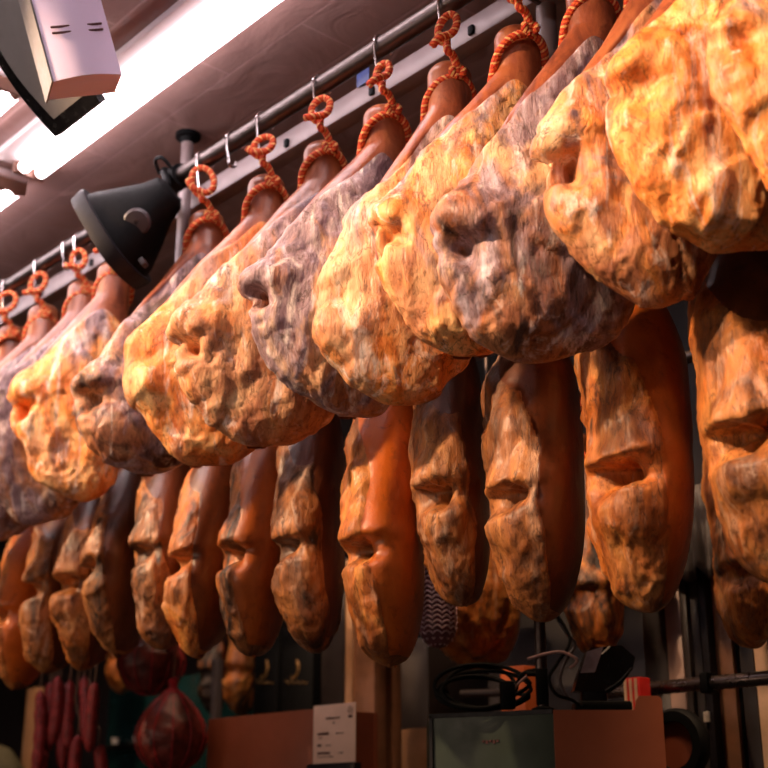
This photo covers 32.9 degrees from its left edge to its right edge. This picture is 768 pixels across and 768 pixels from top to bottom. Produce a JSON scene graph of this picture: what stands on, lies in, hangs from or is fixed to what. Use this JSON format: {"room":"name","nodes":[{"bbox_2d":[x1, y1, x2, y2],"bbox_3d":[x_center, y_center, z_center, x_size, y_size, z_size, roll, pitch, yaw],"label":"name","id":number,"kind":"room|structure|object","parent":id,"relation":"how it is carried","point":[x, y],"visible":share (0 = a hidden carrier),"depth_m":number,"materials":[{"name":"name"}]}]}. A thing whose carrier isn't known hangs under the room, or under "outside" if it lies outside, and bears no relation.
{"room":"food shop","nodes":[
{"label":"food shop","id":0,"kind":"room"},
{"bbox_2d":[0,290,22,361],"bbox_3d":[-1.330,0.123,4.133,0.386,0.875,0.173,3,-19,-9],"label":"ham","id":1,"kind":"object","parent":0,"point":[11,334],"visible":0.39,"depth_m":4.22,"materials":[{"name":"orange food"}]},
{"bbox_2d":[0,271,58,541],"bbox_3d":[-1.190,0.063,3.969,0.402,0.856,0.163,4,-19,-11],"label":"ham","id":2,"kind":"object","parent":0,"point":[43,317],"visible":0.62,"depth_m":4.04,"materials":[{"name":"orange food"}]},
{"bbox_2d":[0,248,93,525],"bbox_3d":[-0.992,-0.004,3.785,0.344,0.831,0.160,6,-20,-18],"label":"ham","id":3,"kind":"object","parent":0,"point":[29,502],"visible":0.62,"depth_m":3.68,"materials":[{"name":"orange food"}]},
{"bbox_2d":[70,165,228,476],"bbox_3d":[-0.577,-0.175,3.313,0.399,0.833,0.164,6,-19,-17],"label":"ham","id":4,"kind":"object","parent":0,"point":[116,432],"visible":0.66,"depth_m":3.21,"materials":[{"name":"orange food"}]},
{"bbox_2d":[122,133,289,467],"bbox_3d":[-0.408,-0.211,3.122,0.407,0.841,0.162,4,-19,-12],"label":"ham","id":5,"kind":"object","parent":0,"point":[150,383],"visible":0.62,"depth_m":3.02,"materials":[{"name":"orange food"}]},
{"bbox_2d":[165,94,347,448],"bbox_3d":[-0.277,-0.265,2.965,0.422,0.846,0.163,2,-19,-7],"label":"ham","id":6,"kind":"object","parent":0,"point":[219,366],"visible":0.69,"depth_m":2.84,"materials":[{"name":"orange food"}]},
{"bbox_2d":[0,0,623,468],"bbox_3d":[-2.517,-0.492,4.588,6.400,0.100,12.200,16,-24,-39],"label":"ceiling","id":7,"kind":"structure","parent":0,"point":[282,50],"depth_m":3.59,"materials":[{"name":"white paint"}]},
{"bbox_2d":[0,67,20,114],"bbox_3d":[-1.417,-0.652,3.854,0.155,0.060,1.280,16,-24,-39],"label":"fluorescent light","id":8,"kind":"object","parent":7,"relation":"attached to","point":[9,95],"visible":0.41,"depth_m":3.44,"materials":[{"name":"white paint"}]},
{"bbox_2d":[0,167,27,209],"bbox_3d":[-1.653,-0.441,4.483,0.155,0.060,1.540,16,-24,-39],"label":"fluorescent light","id":9,"kind":"object","parent":7,"relation":"attached to","point":[12,185],"visible":0.94,"depth_m":3.97,"materials":[{"name":"white paint"}]},
{"bbox_2d":[0,0,121,136],"bbox_3d":[-0.772,-0.796,2.956,0.260,0.406,0.380,16,-24,-39],"label":"screen","id":10,"kind":"object","parent":7,"relation":"hanging from","point":[59,56],"visible":1,"depth_m":2.84,"materials":[{"name":"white plastic"}]},
{"bbox_2d":[0,0,281,182],"bbox_3d":[-0.564,-0.836,3.307,0.155,0.060,1.610,16,-24,-39],"label":"fluorescent light","id":11,"kind":"object","parent":7,"relation":"attached to","point":[187,32],"visible":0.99,"depth_m":3.34,"materials":[{"name":"white paint"}]},
{"bbox_2d":[175,129,200,261],"bbox_3d":[-0.535,-0.370,3.661,0.270,0.719,0.072,16,-24,-39],"label":"support post","id":12,"kind":"object","parent":7,"relation":"attached to","point":[187,138],"visible":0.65,"depth_m":3.67,"materials":[{"name":"metal"}]},
{"bbox_2d":[0,0,473,297],"bbox_3d":[-0.695,-0.513,3.685,0.045,0.045,5.100,16,-24,-39],"label":"rail","id":13,"kind":"object","parent":12,"relation":"attached to","point":[426,17],"visible":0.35,"depth_m":3.14,"materials":[{"name":"metal"}]},
{"bbox_2d":[1,278,17,313],"bbox_3d":[-1.226,-0.286,4.247,0.058,0.131,0.006,16,-24,-39],"label":"hook","id":14,"kind":"object","parent":13,"relation":"hanging from","point":[5,278],"visible":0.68,"depth_m":4.23,"materials":[{"name":"metal"}]},
{"bbox_2d":[33,257,49,293],"bbox_3d":[-1.079,-0.339,4.088,0.058,0.131,0.006,16,-24,-39],"label":"hook","id":15,"kind":"object","parent":13,"relation":"hanging from","point":[37,257],"visible":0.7,"depth_m":4.08,"materials":[{"name":"metal"}]},
{"bbox_2d":[61,238,69,270],"bbox_3d":[-0.958,-0.394,3.961,0.058,0.108,0.006,16,-24,-39],"label":"hook","id":16,"kind":"object","parent":13,"relation":"hanging from","point":[66,239],"visible":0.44,"depth_m":3.94,"materials":[{"name":"metal"}]},
{"bbox_2d":[73,231,89,263],"bbox_3d":[-0.910,-0.400,3.906,0.058,0.131,0.006,16,-24,-39],"label":"hook","id":17,"kind":"object","parent":13,"relation":"hanging from","point":[75,233],"visible":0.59,"depth_m":3.90,"materials":[{"name":"metal"}]},
{"bbox_2d":[71,156,187,289],"bbox_3d":[-0.686,-0.438,3.476,0.286,0.368,0.242,-7,-20,21],"label":"spotlight","id":18,"kind":"object","parent":13,"relation":"attached to","point":[129,226],"visible":0.98,"depth_m":3.40,"materials":[{"name":"black plastic"}]},
{"bbox_2d":[196,150,213,188],"bbox_3d":[-0.475,-0.558,3.436,0.058,0.131,0.006,16,-24,-39],"label":"hook","id":19,"kind":"object","parent":13,"relation":"hanging from","point":[200,151],"visible":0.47,"depth_m":3.42,"materials":[{"name":"metal"}]},
{"bbox_2d":[225,131,243,167],"bbox_3d":[-0.384,-0.602,3.342,0.058,0.108,0.006,16,-24,-39],"label":"hook","id":20,"kind":"object","parent":13,"relation":"hanging from","point":[229,132],"visible":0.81,"depth_m":3.33,"materials":[{"name":"metal"}]},
{"bbox_2d":[255,111,273,155],"bbox_3d":[-0.298,-0.622,3.245,0.058,0.131,0.006,16,-24,-39],"label":"hook","id":21,"kind":"object","parent":13,"relation":"hanging from","point":[259,112],"visible":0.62,"depth_m":3.23,"materials":[{"name":"metal"}]},
{"bbox_2d":[312,74,330,119],"bbox_3d":[-0.148,-0.676,3.083,0.058,0.131,0.006,16,-24,-39],"label":"hook","id":22,"kind":"object","parent":13,"relation":"hanging from","point":[316,75],"visible":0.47,"depth_m":3.07,"materials":[{"name":"metal"}]},
{"bbox_2d":[373,34,392,81],"bbox_3d":[-0.002,-0.729,2.926,0.058,0.131,0.006,16,-24,-39],"label":"hook","id":23,"kind":"object","parent":13,"relation":"hanging from","point":[377,35],"visible":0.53,"depth_m":2.91,"materials":[{"name":"metal"}]},
{"bbox_2d":[437,0,450,40],"bbox_3d":[0.135,-0.779,2.777,0.058,0.131,0.006,16,-24,-39],"label":"hook","id":24,"kind":"object","parent":13,"relation":"hanging from","point":[438,1],"visible":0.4,"depth_m":2.76,"materials":[{"name":"metal"}]},
{"bbox_3d":[-0.794,-0.442,3.780,0.058,0.131,0.006,16,-24,-39],"label":"hook","id":25,"kind":"object","parent":13,"relation":"hanging from","visible":0},
{"bbox_2d":[7,248,134,501],"bbox_3d":[-0.875,-0.064,3.676,0.361,0.791,0.163,4,-19,-11],"label":"ham","id":26,"kind":"object","parent":25,"relation":"hanging from","point":[59,458],"visible":0.53,"depth_m":3.60,"materials":[{"name":"orange food"}]},
{"bbox_3d":[0.270,-0.828,2.631,0.058,0.131,0.006,16,-24,-39],"label":"hook","id":27,"kind":"object","parent":13,"relation":"hanging from","visible":0},
{"bbox_2d":[367,0,548,359],"bbox_3d":[0.172,-0.430,2.512,0.391,0.794,0.162,5,-19,-14],"label":"ham","id":28,"kind":"object","parent":27,"relation":"hanging from","point":[406,264],"visible":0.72,"depth_m":2.45,"materials":[{"name":"orange food"}]},
{"bbox_3d":[0.394,-0.872,2.498,0.058,0.131,0.006,16,-24,-39],"label":"hook","id":29,"kind":"object","parent":13,"relation":"hanging from","visible":0},
{"bbox_2d":[430,0,634,363],"bbox_3d":[0.282,-0.464,2.371,0.393,0.879,0.160,5,-19,-14],"label":"ham","id":30,"kind":"object","parent":29,"relation":"hanging from","point":[517,290],"visible":0.72,"depth_m":2.26,"materials":[{"name":"brown food"}]},
{"bbox_3d":[0.499,-0.911,2.384,0.058,0.131,0.006,16,-24,-39],"label":"hook","id":31,"kind":"object","parent":13,"relation":"hanging from","visible":0},
{"bbox_2d":[529,0,717,308],"bbox_3d":[0.426,-0.519,2.278,0.333,0.804,0.161,3,-19,-10],"label":"ham","id":32,"kind":"object","parent":31,"relation":"hanging from","point":[591,204],"visible":0.6,"depth_m":2.19,"materials":[{"name":"orange food"}]},
{"bbox_3d":[0.603,-0.948,2.273,0.058,0.131,0.006,16,-24,-39],"label":"hook","id":33,"kind":"object","parent":13,"relation":"hanging from","visible":0},
{"bbox_2d":[604,0,767,253],"bbox_3d":[0.530,-0.591,2.166,0.323,0.779,0.162,7,-20,-19],"label":"ham","id":34,"kind":"object","parent":33,"relation":"hanging from","point":[679,152],"visible":0.8,"depth_m":2.07,"materials":[{"name":"orange food"}]},
{"bbox_3d":[0.704,-0.985,2.163,0.058,0.131,0.006,16,-24,-39],"label":"hook","id":35,"kind":"object","parent":13,"relation":"hanging from","visible":0},
{"bbox_2d":[705,0,767,190],"bbox_3d":[0.658,-0.619,2.064,0.282,0.773,0.163,6,-19,-17],"label":"ham","id":36,"kind":"object","parent":35,"relation":"hanging from","point":[737,37],"visible":1,"depth_m":2.00,"materials":[{"name":"orange food"}]},
{"bbox_3d":[-0.558,0.002,3.780,0.038,0.038,4.900,16,-24,-39],"label":"rail","id":37,"kind":"object","parent":12,"relation":"attached to","visible":0},
{"bbox_2d":[0,526,40,689],"bbox_3d":[-1.152,0.556,4.208,0.175,0.856,0.280,-4,-19,13],"label":"ham","id":38,"kind":"object","parent":37,"relation":"hanging from","point":[16,672],"visible":0.27,"depth_m":4.05,"materials":[{"name":"orange food"}]},
{"bbox_2d":[17,516,68,674],"bbox_3d":[-1.008,0.487,4.048,0.170,0.826,0.287,-5,-19,15],"label":"ham","id":39,"kind":"object","parent":37,"relation":"hanging from","point":[42,646],"visible":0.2,"depth_m":3.88,"materials":[{"name":"brown food"}]},
{"bbox_2d":[49,468,118,670],"bbox_3d":[-0.884,0.449,3.931,0.169,0.828,0.291,-5,-19,15],"label":"ham","id":40,"kind":"object","parent":37,"relation":"hanging from","point":[82,649],"visible":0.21,"depth_m":3.77,"materials":[{"name":"brown food"}]},
{"bbox_2d":[79,468,141,657],"bbox_3d":[-0.763,0.384,3.764,0.176,0.809,0.301,-5,-19,15],"label":"ham","id":41,"kind":"object","parent":37,"relation":"hanging from","point":[108,599],"visible":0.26,"depth_m":3.62,"materials":[{"name":"brown food"}]},
{"bbox_2d":[128,464,191,649],"bbox_3d":[-0.609,0.337,3.630,0.178,0.809,0.277,-2,-19,6],"label":"ham","id":42,"kind":"object","parent":37,"relation":"hanging from","point":[157,497],"visible":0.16,"depth_m":3.48,"materials":[{"name":"brown food"}]},
{"bbox_2d":[161,464,232,658],"bbox_3d":[-0.468,0.305,3.466,0.180,0.851,0.273,-6,-19,18],"label":"ham","id":43,"kind":"object","parent":37,"relation":"hanging from","point":[190,606],"visible":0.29,"depth_m":3.31,"materials":[{"name":"brown food"}]},
{"bbox_2d":[216,446,282,657],"bbox_3d":[-0.318,0.257,3.298,0.188,0.867,0.294,-5,-19,15],"label":"ham","id":44,"kind":"object","parent":37,"relation":"hanging from","point":[253,621],"visible":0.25,"depth_m":3.13,"materials":[{"name":"brown food"}]},
{"bbox_2d":[271,414,345,652],"bbox_3d":[-0.183,0.209,3.142,0.173,0.876,0.298,-5,-19,15],"label":"ham","id":45,"kind":"object","parent":37,"relation":"hanging from","point":[307,586],"visible":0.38,"depth_m":2.99,"materials":[{"name":"brown food"}]},
{"bbox_2d":[338,405,424,667],"bbox_3d":[-0.002,0.168,2.927,0.190,0.934,0.294,-3,-19,9],"label":"ham","id":46,"kind":"object","parent":37,"relation":"hanging from","point":[383,577],"visible":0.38,"depth_m":2.77,"materials":[{"name":"orange food"}]},
{"bbox_2d":[408,354,489,606],"bbox_3d":[0.138,0.076,2.821,0.174,0.827,0.278,-5,-19,13],"label":"ham","id":47,"kind":"object","parent":37,"relation":"hanging from","point":[448,474],"visible":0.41,"depth_m":2.67,"materials":[{"name":"brown food"}]},
{"bbox_2d":[480,355,584,621],"bbox_3d":[0.295,0.044,2.642,0.208,0.881,0.282,-10,-21,27],"label":"ham","id":48,"kind":"object","parent":37,"relation":"hanging from","point":[532,446],"visible":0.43,"depth_m":2.49,"materials":[{"name":"brown food"}]},
{"bbox_2d":[574,304,694,612],"bbox_3d":[0.467,-0.012,2.454,0.213,0.892,0.291,-4,-19,11],"label":"ham","id":49,"kind":"object","parent":37,"relation":"hanging from","point":[636,414],"visible":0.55,"depth_m":2.31,"materials":[{"name":"orange food"}]},
{"bbox_2d":[687,250,767,582],"bbox_3d":[0.641,-0.083,2.266,0.209,0.879,0.292,1,-19,-3],"label":"ham","id":50,"kind":"object","parent":37,"relation":"hanging from","point":[728,314],"visible":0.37,"depth_m":2.17,"materials":[{"name":"brown food"}]},
{"bbox_2d":[484,355,488,376],"bbox_3d":[-0.559,-0.009,4.344,0.032,0.971,2.700,16,-24,-39],"label":"rail","id":51,"kind":"object","parent":7,"relation":"hanging from","point":[486,359],"visible":0.02,"depth_m":3.36,"materials":[{"name":"metal"}]},
{"bbox_2d":[31,673,46,767],"bbox_3d":[-1.219,1.054,4.724,0.104,0.805,0.049,-11,-22,31],"label":"sausage","id":52,"kind":"object","parent":51,"relation":"hanging from","point":[40,712],"visible":0.95,"depth_m":4.66,"materials":[{"name":"red food"}]},
{"bbox_2d":[43,672,53,767],"bbox_3d":[-1.251,1.115,4.856,0.047,0.836,0.101,7,-20,-21],"label":"sausage","id":53,"kind":"object","parent":51,"relation":"hanging from","point":[45,765],"visible":0.28,"depth_m":4.78,"materials":[{"name":"food"}]},
{"bbox_2d":[44,673,53,751],"bbox_3d":[-1.213,1.008,4.794,0.047,0.673,0.066,16,-24,-39],"label":"sausage","id":54,"kind":"object","parent":51,"relation":"hanging from","point":[48,693],"visible":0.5,"depth_m":4.72,"materials":[{"name":"food"}]},
{"bbox_2d":[48,670,63,744],"bbox_3d":[-1.155,0.962,4.685,0.067,0.655,0.051,16,-24,-39],"label":"sausage","id":55,"kind":"object","parent":51,"relation":"hanging from","point":[57,688],"visible":0.96,"depth_m":4.60,"materials":[{"name":"red food"}]},
{"bbox_2d":[56,669,67,767],"bbox_3d":[-1.178,1.046,4.809,0.081,0.735,0.066,-4,-19,13],"label":"sausage","id":56,"kind":"object","parent":51,"relation":"hanging from","point":[61,750],"visible":0.28,"depth_m":4.68,"materials":[{"name":"food"}]},
{"bbox_2d":[61,666,74,747],"bbox_3d":[-1.124,0.970,4.692,0.048,0.665,0.057,16,-24,-39],"label":"sausage","id":57,"kind":"object","parent":51,"relation":"hanging from","point":[67,729],"visible":0.91,"depth_m":4.61,"materials":[{"name":"red food"}]},
{"bbox_2d":[68,671,81,767],"bbox_3d":[-1.054,1.010,4.534,0.050,0.842,0.093,5,-19,-15],"label":"sausage","id":58,"kind":"object","parent":51,"relation":"hanging from","point":[75,751],"visible":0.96,"depth_m":4.42,"materials":[{"name":"red food"}]},
{"bbox_2d":[79,671,88,741],"bbox_3d":[-1.088,0.970,4.715,0.127,0.652,0.051,-11,-22,30],"label":"sausage","id":59,"kind":"object","parent":51,"relation":"hanging from","point":[84,681],"visible":0.56,"depth_m":4.63,"materials":[{"name":"red food"}]},
{"bbox_2d":[84,665,99,751],"bbox_3d":[-1.004,0.921,4.510,0.044,0.688,0.113,8,-20,-22],"label":"sausage","id":60,"kind":"object","parent":51,"relation":"hanging from","point":[93,697],"visible":0.96,"depth_m":4.39,"materials":[{"name":"red food"}]},
{"bbox_2d":[89,668,107,767],"bbox_3d":[-0.986,0.991,4.528,0.045,0.810,0.159,16,-24,-39],"label":"sausage","id":61,"kind":"object","parent":51,"relation":"hanging from","point":[100,754],"visible":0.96,"depth_m":4.39,"materials":[{"name":"food"}]},
{"bbox_2d":[116,637,185,695],"bbox_3d":[-0.768,0.772,4.333,0.227,0.519,0.227,16,-24,-39],"label":"ball","id":62,"kind":"object","parent":51,"relation":"hanging from","point":[147,670],"visible":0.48,"depth_m":4.20,"materials":[{"name":"red food"}]},
{"bbox_2d":[134,646,207,767],"bbox_3d":[-0.672,0.855,4.191,0.231,0.766,0.231,16,-24,-39],"label":"meat","id":63,"kind":"object","parent":51,"relation":"hanging from","point":[170,733],"visible":1,"depth_m":4.04,"materials":[{"name":"red food"}]},
{"bbox_2d":[419,567,456,647],"bbox_3d":[0.136,0.429,3.362,0.100,0.500,0.100,-13,-23,34],"label":"sausage","id":64,"kind":"object","parent":51,"relation":"hanging from","point":[438,628],"visible":0.38,"depth_m":3.27,"materials":[{"name":"fabric"}]},
{"bbox_2d":[529,0,557,58],"bbox_3d":[0.301,-0.842,2.756,0.196,0.399,0.072,16,-24,-39],"label":"support post","id":65,"kind":"object","parent":7,"relation":"attached to","point":[546,15],"visible":0.5,"depth_m":2.75,"materials":[{"name":"metal"}]},
{"bbox_2d":[0,0,563,327],"bbox_3d":[-0.552,-0.518,3.749,0.058,0.060,5.000,16,-24,-39],"label":"rail","id":66,"kind":"object","parent":65,"relation":"attached to","point":[479,31],"visible":0.54,"depth_m":3.25,"materials":[{"name":"metal"}]},
{"bbox_2d":[357,67,368,87],"bbox_3d":[-0.051,-0.752,3.183,0.002,0.040,0.046,16,-24,-39],"label":"tag","id":67,"kind":"object","parent":66,"relation":"attached to","point":[362,77],"visible":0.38,"depth_m":3.18,"materials":[{"name":"paper"}]},
{"bbox_2d":[578,350,692,396],"bbox_3d":[0.628,-0.364,3.597,0.032,0.771,1.500,16,-24,-39],"label":"rail","id":68,"kind":"object","parent":7,"relation":"hanging from","point":[689,357],"visible":0.02,"depth_m":3.30,"materials":[{"name":"metal"}]},
{"bbox_2d":[440,502,520,668],"bbox_3d":[0.257,0.443,3.780,0.265,0.754,0.348,-16,-24,39],"label":"ham","id":69,"kind":"object","parent":68,"relation":"hanging from","point":[487,628],"visible":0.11,"depth_m":3.60,"materials":[{"name":"brown food"}]},
{"bbox_2d":[564,396,624,653],"bbox_3d":[0.547,0.346,3.465,0.183,0.768,0.244,4,-19,-12],"label":"ham","id":70,"kind":"object","parent":68,"relation":"hanging from","point":[595,617],"visible":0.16,"depth_m":3.30,"materials":[{"name":"brown food"}]},
{"bbox_2d":[701,449,767,648],"bbox_3d":[0.848,0.241,3.133,0.164,0.782,0.264,-1,-19,4],"label":"ham","id":71,"kind":"object","parent":68,"relation":"hanging from","point":[741,599],"visible":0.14,"depth_m":3.00,"materials":[{"name":"brown food"}]},
{"bbox_3d":[-0.666,0.311,5.612,0.032,0.771,2.000,16,-24,-39],"label":"rail","id":72,"kind":"object","parent":7,"relation":"hanging from","visible":0},
{"bbox_2d":[105,652,129,693],"bbox_3d":[-1.208,1.117,6.003,0.152,0.617,0.248,-2,-19,7],"label":"ham","id":73,"kind":"object","parent":72,"relation":"hanging from","point":[113,679],"visible":0.09,"depth_m":5.85,"materials":[{"name":"brown food"}]},
{"bbox_2d":[197,633,229,713],"bbox_3d":[-0.691,0.998,5.431,0.142,0.757,0.232,-1,-19,4],"label":"ham","id":74,"kind":"object","parent":72,"relation":"hanging from","point":[220,651],"visible":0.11,"depth_m":5.29,"materials":[{"name":"brown food"}]},
{"bbox_2d":[222,639,254,715],"bbox_3d":[-0.566,0.952,5.272,0.149,0.769,0.245,-4,-19,12],"label":"ham","id":75,"kind":"object","parent":72,"relation":"hanging from","point":[238,685],"visible":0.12,"depth_m":5.10,"materials":[{"name":"brown food"}]},
{"bbox_2d":[237,60,411,419],"bbox_3d":[-0.104,-0.326,2.799,0.400,0.818,0.161,6,-19,-16],"label":"ham","id":76,"kind":"object","parent":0,"point":[281,288],"visible":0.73,"depth_m":2.72,"materials":[{"name":"brown food"}]},
{"bbox_2d":[0,300,702,767],"bbox_3d":[-0.263,1.785,5.912,0.200,3.375,12.200,16,-24,-39],"label":"wall","id":77,"kind":"structure","parent":0,"point":[12,702],"depth_m":5.06,"materials":[{"name":"grey paint"}]},
{"bbox_2d":[312,10,476,405],"bbox_3d":[0.048,-0.374,2.665,0.374,0.852,0.164,3,-19,-9],"label":"ham","id":78,"kind":"object","parent":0,"point":[357,327],"visible":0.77,"depth_m":2.57,"materials":[{"name":"orange food"}]},
{"bbox_2d":[401,639,488,729],"bbox_3d":[0.206,1.076,4.628,0.300,0.300,0.176,16,-24,-39],"label":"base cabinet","id":79,"kind":"object","parent":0,"point":[419,671],"visible":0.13,"depth_m":4.52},
{"bbox_2d":[459,689,498,697],"bbox_3d":[0.325,0.944,3.970,0.024,0.035,0.247,16,-24,-39],"label":"bar","id":80,"kind":"object","parent":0,"point":[479,692],"visible":0.6,"depth_m":3.99,"materials":[{"name":"metal"}]},
{"bbox_3d":[-2.517,2.803,3.483,6.400,0.100,12.200,16,-24,-39],"label":"floor","id":81,"kind":"structure","parent":0,"visible":0},
{"bbox_2d":[21,687,43,767],"bbox_3d":[-1.545,2.324,5.442,0.030,2.055,0.102,16,-24,-39],"label":"wooden pole","id":82,"kind":"object","parent":81,"relation":"on","point":[27,749],"visible":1,"depth_m":5.71,"materials":[{"name":"brown wood"}]},
{"bbox_2d":[104,673,252,767],"bbox_3d":[-0.941,2.401,5.772,0.335,2.119,0.902,16,-24,-39],"label":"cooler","id":83,"kind":"object","parent":81,"relation":"on","point":[126,709],"visible":0.18,"depth_m":6.11,"materials":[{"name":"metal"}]},
{"bbox_2d":[111,738,119,743],"bbox_3d":[-1.272,1.692,6.159,0.043,0.030,0.044,16,-24,-39],"label":"cup","id":84,"kind":"object","parent":83,"relation":"on","point":[114,740],"visible":1,"depth_m":6.14,"materials":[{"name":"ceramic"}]},
{"bbox_2d":[210,659,222,718],"bbox_3d":[-0.622,2.011,4.533,0.030,2.070,0.032,16,-24,-39],"label":"strip","id":85,"kind":"object","parent":81,"relation":"on","point":[217,664],"visible":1,"depth_m":4.82,"materials":[{"name":"grey metal"}]},
{"bbox_2d":[345,560,385,767],"bbox_3d":[-0.059,1.663,3.871,0.062,2.308,0.129,16,-24,-39],"label":"upright","id":86,"kind":"object","parent":81,"relation":"on","point":[365,678],"visible":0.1,"depth_m":4.09,"materials":[{"name":"brown wood"}]},
{"bbox_2d":[386,664,400,767],"bbox_3d":[0.020,1.677,3.915,0.040,2.310,0.061,16,-24,-39],"label":"wooden post","id":87,"kind":"object","parent":81,"relation":"on","point":[393,675],"visible":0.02,"depth_m":4.10,"materials":[{"name":"brown wood"}]},
{"bbox_2d":[402,728,426,767],"bbox_3d":[0.191,1.989,4.020,0.200,1.784,0.177,16,-24,-39],"label":"block","id":88,"kind":"object","parent":81,"relation":"on","point":[414,741],"visible":0.29,"depth_m":4.24,"materials":[{"name":"brown wood"}]},
{"bbox_2d":[642,567,767,767],"bbox_3d":[0.835,1.462,3.031,0.111,2.154,0.413,16,-24,-39],"label":"tall cabinet","id":89,"kind":"object","parent":81,"relation":"on","point":[687,638],"visible":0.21,"depth_m":3.26,"materials":[{"name":"brown wood"}]},
{"bbox_2d":[608,670,767,698],"bbox_3d":[0.895,0.698,3.067,0.115,0.050,0.880,16,-24,-39],"label":"pipe rail","id":90,"kind":"object","parent":89,"relation":"attached to","point":[707,682],"visible":0.94,"depth_m":3.12,"materials":[{"name":"metal"}]},
{"bbox_2d":[682,484,713,581],"bbox_3d":[0.775,0.385,3.329,0.024,0.245,0.316,16,-24,-39],"label":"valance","id":91,"kind":"object","parent":89,"relation":"attached to","point":[700,555],"visible":0.16,"depth_m":3.29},
{"bbox_3d":[-0.247,2.086,4.433,0.260,1.863,0.405,16,-24,-39],"label":"shelf","id":92,"kind":"object","parent":81,"relation":"on","visible":0},
{"bbox_2d":[253,630,281,714],"bbox_3d":[-0.412,1.111,4.956,0.104,0.320,0.152,16,-24,-39],"label":"box","id":93,"kind":"object","parent":92,"relation":"on","point":[267,669],"visible":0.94,"depth_m":4.91,"materials":[{"name":"cardboard"}]},
{"bbox_2d":[280,628,321,711],"bbox_3d":[-0.286,1.065,4.819,0.104,0.320,0.192,16,-24,-39],"label":"box","id":94,"kind":"object","parent":92,"relation":"on","point":[301,670],"visible":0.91,"depth_m":4.77,"materials":[{"name":"cardboard"}]},
{"bbox_2d":[321,558,348,704],"bbox_3d":[-0.107,0.918,4.706,0.200,0.542,0.125,16,-24,-39],"label":"upright","id":95,"kind":"object","parent":92,"relation":"on","point":[333,657],"visible":0.04,"depth_m":4.60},
{"bbox_3d":[-0.164,2.102,3.370,0.500,1.158,4.200,16,-24,-39],"label":"countertop","id":96,"kind":"structure","parent":81,"relation":"on","visible":0},
{"bbox_2d":[0,745,23,767],"bbox_3d":[-1.582,1.787,5.262,0.304,0.635,0.298,16,-24,-39],"label":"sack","id":97,"kind":"object","parent":96,"relation":"on","point":[8,759],"visible":1,"depth_m":5.30,"materials":[{"name":"fabric"}]},
{"bbox_2d":[206,709,377,767],"bbox_3d":[-0.292,1.342,3.950,0.236,0.647,0.562,16,-24,-39],"label":"wooden crate","id":98,"kind":"object","parent":96,"relation":"on","point":[280,739],"visible":0.73,"depth_m":3.91,"materials":[{"name":"brown wood"}]},
{"bbox_2d":[307,702,360,767],"bbox_3d":[-0.141,1.210,3.561,0.028,0.650,0.209,16,-24,-39],"label":"paper sign","id":99,"kind":"object","parent":96,"relation":"on","point":[334,725],"visible":1,"depth_m":3.63,"materials":[{"name":"white paper"}]},
{"bbox_2d":[427,696,665,767],"bbox_3d":[0.342,1.048,3.011,0.658,0.608,0.233,-10,-21,27],"label":"metal box","id":100,"kind":"object","parent":96,"relation":"on","point":[543,738],"visible":1,"depth_m":2.95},
{"bbox_2d":[433,662,535,711],"bbox_3d":[0.243,0.714,3.068,0.259,0.116,0.117,0,-19,-1],"label":"coiled cable","id":101,"kind":"object","parent":100,"relation":"on","point":[441,693],"visible":0.86,"depth_m":3.07,"materials":[{"name":"black plastic"}]},
{"bbox_2d":[499,681,515,709],"bbox_3d":[0.287,0.723,3.018,0.035,0.065,0.030,1,-19,-3],"label":"block","id":102,"kind":"object","parent":100,"relation":"on","point":[507,695],"visible":1,"depth_m":3.00,"materials":[{"name":"black plastic"}]},
{"bbox_2d":[515,675,527,689],"bbox_3d":[0.312,0.713,3.022,0.047,0.071,0.014,-4,-19,13],"label":"loose cable","id":103,"kind":"object","parent":102,"relation":"attached to","point":[526,676],"visible":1,"depth_m":3.03,"materials":[{"name":"plastic"}]},
{"bbox_2d":[500,665,536,710],"bbox_3d":[0.364,1.109,3.387,0.060,0.730,0.090,16,-24,-39],"label":"carton","id":104,"kind":"object","parent":100,"relation":"on","point":[531,703],"visible":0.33,"depth_m":3.45,"materials":[{"name":"orange cardboard"}]},
{"bbox_2d":[526,621,553,709],"bbox_3d":[0.367,0.560,3.082,0.056,0.420,0.054,16,-24,-39],"label":"stand pole","id":105,"kind":"object","parent":100,"relation":"on","point":[540,674],"visible":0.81,"depth_m":3.04,"materials":[{"name":"black plastic"}]},
{"bbox_2d":[527,650,578,668],"bbox_3d":[0.393,0.642,3.027,0.118,0.042,0.028,-2,-19,6],"label":"loose cable","id":106,"kind":"object","parent":105,"relation":"attached to","point":[575,663],"visible":1,"depth_m":3.02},
{"bbox_2d":[547,615,580,706],"bbox_3d":[0.416,0.641,3.029,0.080,0.217,0.039,16,-24,-39],"label":"loose cable","id":107,"kind":"object","parent":100,"relation":"on","point":[555,693],"visible":0.96,"depth_m":3.00,"materials":[{"name":"black plastic"}]},
{"bbox_2d":[555,618,582,706],"bbox_3d":[0.426,0.636,3.037,0.066,0.226,0.037,-3,-19,10],"label":"loose cable","id":108,"kind":"object","parent":100,"relation":"on","point":[557,619],"visible":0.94,"depth_m":3.02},
{"bbox_2d":[571,646,634,709],"bbox_3d":[0.519,0.700,3.078,0.147,0.152,0.080,0,-19,0],"label":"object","id":109,"kind":"object","parent":100,"relation":"on","point":[601,670],"visible":0.91,"depth_m":3.05,"materials":[{"name":"black plastic"}]},
{"bbox_2d":[624,677,650,709],"bbox_3d":[0.626,1.049,3.118,0.046,0.674,0.050,16,-24,-39],"label":"carton","id":110,"kind":"object","parent":100,"relation":"on","point":[634,687],"visible":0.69,"depth_m":3.20,"materials":[{"name":"red cardboard"}]},
{"bbox_2d":[663,708,709,767],"bbox_3d":[0.701,1.062,3.031,0.040,0.594,0.170,16,-24,-39],"label":"cable reel","id":111,"kind":"object","parent":96,"relation":"on","point":[687,740],"visible":0.73,"depth_m":3.07,"materials":[{"name":"black plastic"}]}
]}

